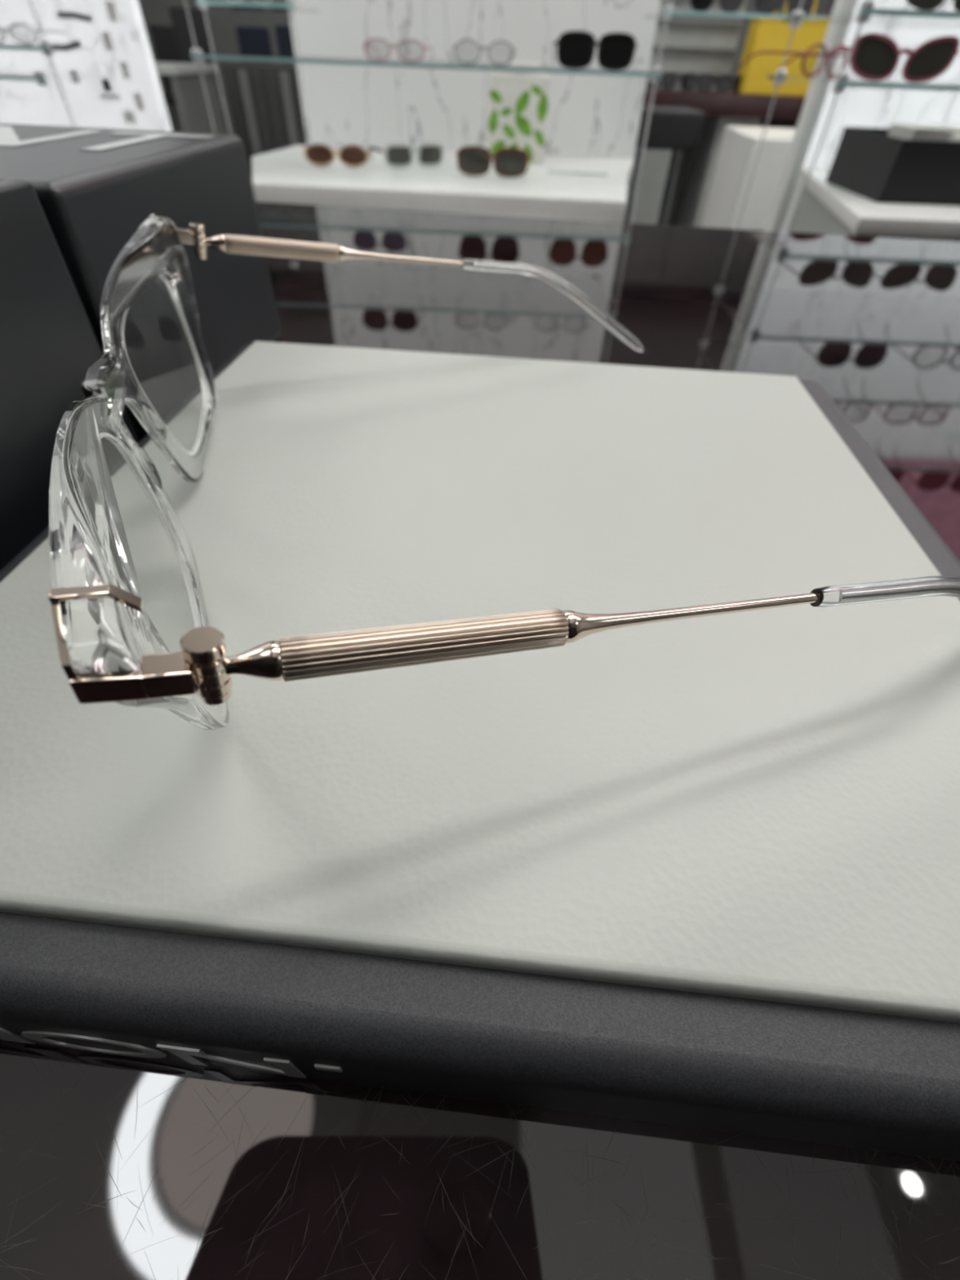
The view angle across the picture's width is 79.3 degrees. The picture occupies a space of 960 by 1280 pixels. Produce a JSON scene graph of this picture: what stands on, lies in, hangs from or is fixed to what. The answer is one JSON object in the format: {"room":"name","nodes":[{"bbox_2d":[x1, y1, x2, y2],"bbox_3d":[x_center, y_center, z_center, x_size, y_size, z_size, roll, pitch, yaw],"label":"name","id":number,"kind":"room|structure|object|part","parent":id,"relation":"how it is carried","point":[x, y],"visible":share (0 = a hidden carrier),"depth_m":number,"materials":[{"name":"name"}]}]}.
{"room":"shop","nodes":[
{"label":"shop","id":0,"kind":"room"},
{"bbox_3d":[0.045,-1.123,2.423,7.400,0.100,10.400,2,45,0],"label":"floor","id":1,"kind":"structure","parent":0,"visible":0},
{"bbox_2d":[0,0,172,131],"bbox_3d":[-1.251,-1.286,0.834,1.197,2.322,0.330,2,45,0],"label":"display panel","id":2,"kind":"object","parent":1,"relation":"on","point":[117,35],"visible":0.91,"depth_m":1.16,"materials":[{"name":"white paint"}]},
{"bbox_2d":[50,40,81,51],"bbox_3d":[-0.750,-1.076,1.048,0.056,0.015,0.010,2,45,0],"label":"peg","id":3,"kind":"object","parent":2,"relation":"attached to","point":[68,46],"visible":0.83,"depth_m":1.05,"materials":[{"name":"grey metal"}]},
{"bbox_2d":[56,10,92,22],"bbox_3d":[-0.754,-1.159,1.078,0.061,0.014,0.010,2,45,0],"label":"peg","id":4,"kind":"object","parent":2,"relation":"attached to","point":[60,15],"visible":1,"depth_m":1.07,"materials":[{"name":"grey"}]},
{"bbox_2d":[100,79,112,91],"bbox_3d":[-0.752,-1.118,1.168,0.013,0.018,0.007,2,45,0],"label":"price tag","id":5,"kind":"object","parent":2,"relation":"attached to","point":[105,82],"visible":1,"depth_m":1.17,"materials":[{"name":"black plastic"}]},
{"bbox_3d":[-0.724,-1.165,1.127,0.016,0.026,0.002,2,45,0],"label":"slot plate","id":6,"kind":"part","parent":2,"relation":"part of","materials":[{"name":"white paint"}]},
{"bbox_3d":[-0.756,-1.110,1.184,0.040,0.006,0.002,2,45,0],"label":"slot plate","id":7,"kind":"part","parent":2,"relation":"part of","materials":[{"name":"white paint"}]},
{"bbox_3d":[-0.698,-1.192,1.098,0.016,0.026,0.002,2,45,0],"label":"slot plate","id":8,"kind":"part","parent":2,"relation":"part of","materials":[{"name":"white paint"}]},
{"bbox_3d":[-0.707,-1.136,1.155,0.014,0.024,0.002,2,45,0],"label":"slot plate","id":9,"kind":"part","parent":2,"relation":"part of","materials":[{"name":"white paint"}]},
{"bbox_3d":[-0.729,-1.088,1.205,0.022,0.018,0.002,2,45,0],"label":"slot plate","id":10,"kind":"part","parent":2,"relation":"part of","materials":[{"name":"white paint"}]},
{"bbox_3d":[-0.698,-1.104,1.187,0.016,0.026,0.002,2,45,0],"label":"slot plate","id":11,"kind":"part","parent":2,"relation":"part of","materials":[{"name":"white paint"}]},
{"bbox_2d":[148,24,181,131],"bbox_3d":[-1.880,-3.278,3.734,0.229,0.942,0.230,-2,46,-4],"label":"bar chair","id":12,"kind":"object","parent":1,"relation":"on","point":[163,37],"visible":0.21,"depth_m":3.53,"materials":[{"name":"black plastic"}]},
{"bbox_3d":[-1.878,-3.567,3.568,0.210,0.302,0.030,-2,46,-4],"label":"backrest","id":13,"kind":"part","parent":12,"relation":"part of","materials":[{"name":"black plastic"}]},
{"bbox_3d":[-1.876,-3.386,3.624,0.210,0.050,0.210,-2,46,-4],"label":"seat","id":14,"kind":"part","parent":12,"relation":"part of","materials":[{"name":"black plastic"}]},
{"bbox_3d":[-1.987,-3.225,3.913,0.048,0.606,0.020,33,53,26],"label":"leg","id":15,"kind":"part","parent":12,"relation":"part of","materials":[{"name":"black plastic"}]},
{"bbox_2d":[154,62,226,133],"bbox_3d":[-1.621,-2.505,3.083,0.480,0.800,0.520,2,45,0],"label":"desk","id":16,"kind":"object","parent":1,"relation":"on","point":[186,81],"visible":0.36,"depth_m":2.83,"materials":[{"name":"grey laminate"}]},
{"bbox_3d":[-1.407,-2.485,3.094,0.030,0.770,0.500,2,45,0],"label":"panel","id":17,"kind":"part","parent":16,"relation":"part of","materials":[{"name":"grey"}]},
{"bbox_2d":[168,5,229,133],"bbox_3d":[-1.618,-3.078,3.499,0.209,1.012,0.210,-6,46,-8],"label":"bar chair","id":18,"kind":"object","parent":1,"relation":"on","point":[179,16],"visible":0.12,"depth_m":3.26,"materials":[{"name":"black plastic"}]},
{"bbox_3d":[-1.623,-3.359,3.325,0.190,0.372,0.030,-6,46,-8],"label":"backrest","id":19,"kind":"part","parent":18,"relation":"part of","materials":[{"name":"black plastic"}]},
{"bbox_3d":[-1.615,-3.162,3.414,0.190,0.050,0.190,-6,46,-8],"label":"seat","id":20,"kind":"part","parent":18,"relation":"part of","materials":[{"name":"black plastic"}]},
{"bbox_3d":[-1.555,-3.005,3.714,0.020,0.606,0.048,28,51,23],"label":"leg","id":21,"kind":"part","parent":18,"relation":"part of","materials":[{"name":"black plastic"}]},
{"bbox_2d":[235,26,274,63],"bbox_3d":[-1.426,-3.371,3.836,0.229,0.952,0.230,6,46,4],"label":"bar chair","id":22,"kind":"object","parent":1,"relation":"on","point":[251,39],"visible":0.11,"depth_m":3.59,"materials":[{"name":"blue fabric"}]},
{"bbox_2d":[221,62,333,201],"bbox_3d":[-1.048,-2.941,3.534,0.670,0.800,0.514,2,45,0],"label":"base cabinet","id":23,"kind":"object","parent":1,"relation":"on","point":[264,100],"visible":0.26,"depth_m":3.19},
{"bbox_2d":[274,25,296,64],"bbox_3d":[-1.156,-3.364,3.832,0.239,0.962,0.240,-2,46,-4],"label":"bar chair","id":24,"kind":"object","parent":1,"relation":"on","point":[283,33],"visible":0.09,"depth_m":3.59,"materials":[{"name":"blue fabric"}]},
{"bbox_2d":[252,0,660,222],"bbox_3d":[-0.063,-1.506,1.097,1.033,2.322,0.780,2,45,0],"label":"bay","id":25,"kind":"object","parent":1,"relation":"on","point":[590,117],"visible":0.38,"depth_m":1.52,"materials":[{"name":"white paint"}]},
{"bbox_2d":[302,143,372,167],"bbox_3d":[-0.351,-1.216,1.445,0.161,0.042,0.146,-2,46,-4],"label":"sunglasses","id":26,"kind":"object","parent":25,"relation":"on","point":[318,154],"visible":0.97,"depth_m":1.40,"materials":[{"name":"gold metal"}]},
{"bbox_2d":[368,142,444,168],"bbox_3d":[-0.189,-1.231,1.461,0.168,0.047,0.147,-19,49,-20],"label":"sunglasses","id":27,"kind":"object","parent":25,"relation":"on","point":[397,155],"visible":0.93,"depth_m":1.42,"materials":[{"name":"clear glass"}]},
{"bbox_3d":[-0.004,-2.009,1.115,0.952,1.641,0.034,2,45,0],"label":"panel","id":28,"kind":"part","parent":25,"relation":"part of","materials":[{"name":"white stone"}]},
{"bbox_2d":[455,145,530,177],"bbox_3d":[0.035,-1.163,1.399,0.177,0.054,0.147,5,46,2],"label":"sunglasses","id":29,"kind":"object","parent":25,"relation":"on","point":[472,160],"visible":1,"depth_m":1.35,"materials":[{"name":"grey plastic"}]},
{"bbox_2d":[487,61,551,164],"bbox_3d":[0.100,-1.372,1.511,0.152,0.191,0.076,4,46,2],"label":"picture","id":30,"kind":"object","parent":25,"relation":"on","point":[518,105],"visible":0.73,"depth_m":1.48,"materials":[{"name":"white paper"}]},
{"bbox_2d":[547,170,607,175],"bbox_3d":[0.241,-1.153,1.431,0.146,0.005,0.005,4,46,2],"label":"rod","id":31,"kind":"object","parent":25,"relation":"on","point":[548,171],"visible":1,"depth_m":1.43,"materials":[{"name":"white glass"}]},
{"bbox_2d":[0,201,959,1279],"bbox_3d":[-0.011,0.268,0.424,1.800,0.800,1.052,2,45,0],"label":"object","id":32,"kind":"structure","parent":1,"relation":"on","point":[113,1166],"depth_m":0.07,"materials":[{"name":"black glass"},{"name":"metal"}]},
{"bbox_2d":[0,177,139,570],"bbox_3d":[-0.184,-0.024,0.095,0.170,0.069,0.150,4,46,2],"label":"box","id":33,"kind":"object","parent":32,"relation":"on","point":[48,341],"visible":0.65,"depth_m":0.12,"materials":[{"name":"black"}]},
{"bbox_2d":[0,123,280,441],"bbox_3d":[-0.184,-0.124,0.194,0.190,0.067,0.113,5,46,2],"label":"box","id":34,"kind":"object","parent":32,"relation":"on","point":[94,188],"visible":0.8,"depth_m":0.17,"materials":[{"name":"black plastic"}]},
{"bbox_2d":[0,343,959,1160],"bbox_3d":[0.005,-0.018,0.131,0.192,0.019,0.192,5,46,3],"label":"table edge","id":35,"kind":"object","parent":32,"relation":"on","point":[783,1070],"visible":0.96,"depth_m":0.06,"materials":[{"name":"black plastic"}]},
{"bbox_2d":[0,341,959,1022],"bbox_3d":[0.004,-0.027,0.124,0.173,0.002,0.175,5,46,3],"label":"tabletop","id":36,"kind":"object","parent":35,"relation":"on","point":[763,804],"visible":0.89,"depth_m":0.09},
{"bbox_2d":[48,213,959,729],"bbox_3d":[0.008,-0.049,0.119,0.151,0.043,0.149,-12,47,-14],"label":"eyeglasses","id":37,"kind":"object","parent":36,"relation":"on","point":[110,649],"visible":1,"depth_m":0.06,"materials":[{"name":"clear plastic"}]},
{"bbox_3d":[-0.056,-0.036,0.101,0.015,0.040,0.144,-12,47,-14],"label":"frame","id":38,"kind":"part","parent":37,"relation":"part of","materials":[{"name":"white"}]},
{"bbox_3d":[-0.021,-0.103,0.157,0.035,0.004,0.003,-8,47,-19],"label":"thin rod","id":39,"kind":"part","parent":37,"relation":"part of","materials":[{"name":"metal"}]},
{"bbox_3d":[0.025,-0.004,0.065,0.035,0.004,0.003,-8,47,-19],"label":"thin rod","id":40,"kind":"part","parent":37,"relation":"part of","materials":[{"name":"metal"}]},
{"bbox_2d":[137,0,835,157],"bbox_3d":[0.204,-5.092,4.644,6.600,2.300,0.620,2,45,0],"label":"display shelf","id":41,"kind":"object","parent":1,"relation":"on","point":[222,22],"visible":0.05,"depth_m":4.54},
{"bbox_3d":[-2.683,-4.993,4.434,0.800,2.260,0.020,2,45,0],"label":"door","id":42,"kind":"part","parent":41,"relation":"part of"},
{"bbox_3d":[-1.863,-4.960,4.434,0.800,2.260,0.020,2,45,0],"label":"door","id":43,"kind":"part","parent":41,"relation":"part of","materials":[{"name":"clear glass"}]},
{"bbox_3d":[2.234,-4.796,4.434,0.800,2.260,0.020,2,45,0],"label":"door","id":44,"kind":"part","parent":41,"relation":"part of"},
{"bbox_3d":[3.053,-4.764,4.434,0.800,2.260,0.020,2,45,0],"label":"door","id":45,"kind":"part","parent":41,"relation":"part of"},
{"bbox_2d":[619,104,705,226],"bbox_3d":[0.627,-1.548,2.253,0.210,0.770,0.260,2,45,0],"label":"chair","id":46,"kind":"object","parent":1,"relation":"on","point":[674,128],"visible":0.41,"depth_m":1.94,"materials":[{"name":"black plastic"}]},
{"bbox_3d":[0.538,-1.437,2.212,0.023,0.669,0.024,2,45,0],"label":"leg","id":47,"kind":"part","parent":46,"relation":"part of","materials":[{"name":"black plastic"}]},
{"bbox_3d":[0.714,-1.587,2.366,0.023,0.669,0.024,2,45,0],"label":"leg","id":48,"kind":"part","parent":46,"relation":"part of","materials":[{"name":"black plastic"}]},
{"bbox_3d":[0.637,-1.782,2.014,0.210,0.100,0.260,2,45,0],"label":"seat","id":49,"kind":"part","parent":46,"relation":"part of","materials":[{"name":"black plastic"}]},
{"bbox_3d":[0.708,-1.431,2.212,0.023,0.669,0.024,2,45,0],"label":"leg","id":50,"kind":"part","parent":46,"relation":"part of","materials":[{"name":"black plastic"}]},
{"bbox_2d":[617,86,805,226],"bbox_3d":[1.222,-2.035,2.732,1.320,0.802,0.800,2,45,0],"label":"display table","id":51,"kind":"object","parent":1,"relation":"on","point":[721,109],"visible":0.09,"depth_m":2.38,"materials":[{"name":"brown wood"}]},
{"bbox_3d":[0.697,-2.033,2.756,0.230,0.736,0.640,2,45,0],"label":"table leg","id":52,"kind":"part","parent":51,"relation":"part of","materials":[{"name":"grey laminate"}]},
{"bbox_2d":[645,71,676,90],"bbox_3d":[0.683,-2.162,2.238,0.122,0.050,0.144,0,46,-2],"label":"eyeglasses","id":53,"kind":"object","parent":51,"relation":"on","point":[668,78],"visible":0.62,"depth_m":2.19,"materials":[{"name":"black plastic"}]},
{"bbox_2d":[645,0,747,90],"bbox_3d":[0.835,-2.361,2.181,0.320,0.420,0.050,2,45,0],"label":"rack","id":54,"kind":"object","parent":51,"relation":"on","point":[697,47],"visible":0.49,"depth_m":2.24,"materials":[{"name":"white metal"}]},
{"bbox_3d":[0.830,-2.237,2.292,0.320,0.008,0.029,2,45,0],"label":"rail","id":55,"kind":"part","parent":54,"relation":"part of","materials":[{"name":"clear glass"}]},
{"bbox_3d":[0.832,-2.286,2.242,0.320,0.008,0.029,2,45,0],"label":"rail","id":56,"kind":"part","parent":54,"relation":"part of","materials":[{"name":"grey metal"}]},
{"bbox_3d":[0.834,-2.335,2.192,0.320,0.008,0.029,2,45,0],"label":"rail","id":57,"kind":"part","parent":54,"relation":"part of","materials":[{"name":"grey metal"}]},
{"bbox_2d":[680,72,713,92],"bbox_3d":[0.820,-2.111,2.193,0.122,0.050,0.016,5,46,2],"label":"eyeglasses","id":58,"kind":"object","parent":51,"relation":"on","point":[689,80],"visible":1,"depth_m":2.19,"materials":[{"name":"black plastic"}]},
{"bbox_3d":[1.022,-2.020,2.756,0.160,0.736,0.640,2,45,0],"label":"table leg","id":59,"kind":"part","parent":51,"relation":"part of","materials":[{"name":"grey laminate"}]},
{"bbox_2d":[713,74,742,93],"bbox_3d":[0.953,-2.151,2.238,0.122,0.050,0.144,0,46,-2],"label":"eyeglasses","id":60,"kind":"object","parent":51,"relation":"on","point":[724,84],"visible":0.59,"depth_m":2.19,"materials":[{"name":"black plastic"}]},
{"bbox_3d":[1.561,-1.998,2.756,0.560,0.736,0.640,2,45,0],"label":"table leg","id":61,"kind":"part","parent":51,"relation":"part of","materials":[{"name":"white"}]},
{"bbox_2d":[737,0,827,96],"bbox_3d":[1.119,-2.190,2.122,0.260,0.279,0.104,0,46,-2],"label":"shopping bag","id":62,"kind":"object","parent":51,"relation":"on","point":[755,72],"visible":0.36,"depth_m":2.12,"materials":[{"name":"yellow paper"}]},
{"bbox_3d":[1.122,-2.224,2.019,0.108,0.084,0.008,0,46,-2],"label":"handle","id":63,"kind":"part","parent":62,"relation":"part of","materials":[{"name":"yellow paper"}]},
{"bbox_2d":[700,125,829,231],"bbox_3d":[1.047,-1.236,1.982,0.606,0.742,0.400,2,45,0],"label":"cabinet","id":64,"kind":"object","parent":1,"relation":"on","point":[740,146],"visible":0.22,"depth_m":1.69,"materials":[{"name":"white paint"}]},
{"bbox_2d":[764,0,959,241],"bbox_3d":[1.146,-1.048,0.694,1.194,2.322,0.532,2,45,0],"label":"bay","id":65,"kind":"object","parent":1,"relation":"on","point":[825,207],"visible":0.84,"depth_m":1.07,"materials":[{"name":"white paint"}]},
{"bbox_3d":[1.210,-1.483,0.604,1.100,1.580,0.030,2,45,0],"label":"panel","id":66,"kind":"part","parent":65,"relation":"part of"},
{"bbox_2d":[825,126,959,205],"bbox_3d":[0.774,-0.767,0.940,0.315,0.074,0.205,2,45,0],"label":"display box","id":67,"kind":"object","parent":65,"relation":"on","point":[869,163],"visible":0.94,"depth_m":0.88,"materials":[{"name":"black plastic"}]},
{"bbox_2d":[887,122,959,141],"bbox_3d":[0.787,-0.785,0.946,0.230,0.078,0.110,2,45,0],"label":"insert","id":68,"kind":"object","parent":67,"relation":"in","point":[921,131],"visible":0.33,"depth_m":0.90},
{"bbox_3d":[0.123,-3.086,0.425,7.400,0.100,10.400,2,45,0],"label":"ceiling","id":69,"kind":"structure","parent":0,"visible":0},
{"bbox_2d":[0,0,93,126],"bbox_3d":[-1.086,-1.631,0.547,0.700,2.180,0.151,2,45,0],"label":"glass shelf","id":70,"kind":"object","parent":69,"relation":"hanging from","point":[45,46],"depth_m":1.05,"materials":[{"name":"teal"}]},
{"bbox_2d":[0,22,73,45],"bbox_3d":[-0.836,-1.123,1.074,0.109,0.028,0.142,2,45,0],"label":"eyeglasses","id":71,"kind":"object","parent":70,"relation":"on","point":[3,29],"visible":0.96,"depth_m":1.03,"materials":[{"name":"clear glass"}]},
{"bbox_3d":[-0.838,-1.077,1.029,0.109,0.028,0.014,2,45,0],"label":"frame","id":72,"kind":"part","parent":71,"relation":"part of","materials":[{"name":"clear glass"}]},
{"bbox_3d":[-1.123,-1.085,1.103,0.670,0.020,0.151,2,45,0],"label":"glass shelf","id":73,"kind":"part","parent":70,"relation":"part of","materials":[{"name":"clear glass"}]},
{"bbox_3d":[-1.123,-1.085,1.104,0.670,0.006,0.150,2,45,0],"label":"glass pane","id":74,"kind":"part","parent":70,"relation":"part of","materials":[{"name":"clear glass"}]},
{"bbox_3d":[-1.106,-1.112,1.076,0.700,0.006,0.150,2,45,0],"label":"glass pane","id":75,"kind":"part","parent":70,"relation":"part of","materials":[{"name":"clear glass"}]},
{"bbox_2d":[195,0,318,145],"bbox_3d":[-0.499,-2.029,0.849,0.220,2.021,0.246,2,45,0],"label":"glass shelf","id":76,"kind":"object","parent":69,"relation":"hanging from","point":[290,6],"visible":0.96,"depth_m":1.32,"materials":[{"name":"teal"}]},
{"bbox_2d":[228,0,271,3],"bbox_3d":[-0.520,-1.505,1.344,0.126,0.042,0.143,2,45,0],"label":"eyeglasses","id":77,"kind":"object","parent":76,"relation":"on","point":[258,1],"visible":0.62,"depth_m":1.31,"materials":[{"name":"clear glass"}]},
{"bbox_3d":[-0.520,-1.508,1.381,0.220,0.006,0.245,2,45,0],"label":"glass pane","id":78,"kind":"part","parent":76,"relation":"part of","materials":[{"name":"clear glass"}]},
{"bbox_2d":[183,0,669,222],"bbox_3d":[-0.082,-1.548,0.870,0.881,2.702,0.379,2,45,0],"label":"glass shelf","id":79,"kind":"object","parent":69,"relation":"hanging from","point":[655,73],"visible":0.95,"depth_m":1.08,"materials":[{"name":"teal"}]},
{"bbox_2d":[362,38,433,62],"bbox_3d":[-0.156,-1.151,1.132,0.120,0.030,0.142,4,46,2],"label":"eyeglasses","id":80,"kind":"object","parent":79,"relation":"on","point":[365,44],"visible":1,"depth_m":1.09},
{"bbox_3d":[-0.095,-1.208,1.216,0.879,0.006,0.378,2,45,0],"label":"glass pane","id":81,"kind":"part","parent":79,"relation":"part of","materials":[{"name":"clear glass"}]},
{"bbox_2d":[453,39,515,66],"bbox_3d":[0.006,-1.146,1.131,0.118,0.034,0.142,0,46,-2],"label":"eyeglasses","id":82,"kind":"object","parent":79,"relation":"on","point":[507,42],"visible":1,"depth_m":1.08,"materials":[{"name":"grey"}]},
{"bbox_2d":[552,31,637,71],"bbox_3d":[0.218,-1.143,1.125,0.154,0.050,0.145,2,45,0],"label":"sunglasses","id":83,"kind":"object","parent":79,"relation":"on","point":[575,50],"visible":1,"depth_m":1.08,"materials":[{"name":"black plastic"}]},
{"bbox_2d":[631,0,831,222],"bbox_3d":[0.647,-1.753,1.101,0.448,2.702,0.281,2,45,0],"label":"glass shelf","id":84,"kind":"object","parent":69,"relation":"hanging from","point":[672,15],"visible":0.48,"depth_m":1.32,"materials":[{"name":"teal"}]},
{"bbox_2d":[676,0,743,13],"bbox_3d":[0.529,-1.475,1.332,0.126,0.050,0.143,2,45,0],"label":"sunglasses","id":85,"kind":"object","parent":84,"relation":"on","point":[726,6],"visible":0.91,"depth_m":1.29,"materials":[{"name":"black plastic"}]},
{"bbox_3d":[0.636,-1.480,1.380,0.448,0.006,0.280,2,45,0],"label":"glass pane","id":86,"kind":"part","parent":84,"relation":"part of","materials":[{"name":"clear glass"}]},
{"bbox_2d":[737,0,813,15],"bbox_3d":[0.679,-1.469,1.332,0.135,0.050,0.143,2,45,0],"label":"sunglasses","id":87,"kind":"object","parent":84,"relation":"on","point":[762,6],"visible":0.81,"depth_m":1.29,"materials":[{"name":"black plastic"}]},
{"bbox_2d":[736,0,959,231],"bbox_3d":[1.040,-1.226,0.599,1.020,2.702,0.313,2,45,0],"label":"glass shelf","id":88,"kind":"object","parent":69,"relation":"hanging from","point":[842,81],"depth_m":0.85,"materials":[{"name":"teal"}]},
{"bbox_2d":[736,43,848,77],"bbox_3d":[0.550,-1.021,1.019,0.125,0.040,0.143,-24,51,-23],"label":"eyeglasses","id":89,"kind":"object","parent":88,"relation":"on","point":[806,53],"visible":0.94,"depth_m":0.98,"materials":[{"name":"red plastic"}]},
{"bbox_3d":[0.585,-0.982,0.982,0.125,0.040,0.015,-24,51,-23],"label":"frame","id":90,"kind":"part","parent":89,"relation":"part of","materials":[{"name":"red plastic"}]},
{"bbox_3d":[1.026,-0.890,0.942,1.020,0.006,0.312,2,45,0],"label":"glass pane","id":91,"kind":"part","parent":88,"relation":"part of","materials":[{"name":"clear glass"}]},
{"bbox_3d":[1.028,-0.939,0.891,1.020,0.020,0.313,2,45,0],"label":"glass shelf","id":92,"kind":"part","parent":88,"relation":"part of","materials":[{"name":"clear glass"}]},
{"bbox_3d":[1.028,-0.940,0.892,1.020,0.006,0.312,2,45,0],"label":"glass pane","id":93,"kind":"part","parent":88,"relation":"part of","materials":[{"name":"clear glass"}]},
{"bbox_2d":[818,32,959,83],"bbox_3d":[0.609,-0.875,0.871,0.150,0.048,0.145,6,46,3],"label":"sunglasses","id":94,"kind":"object","parent":88,"relation":"on","point":[875,57],"visible":1,"depth_m":0.82,"materials":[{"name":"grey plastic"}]},
{"bbox_2d":[906,0,959,11],"bbox_3d":[0.637,-0.921,0.823,0.132,0.042,0.143,2,45,0],"label":"sunglasses","id":95,"kind":"object","parent":88,"relation":"on","point":[922,5],"visible":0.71,"depth_m":0.79,"materials":[{"name":"grey plastic"}]}
]}

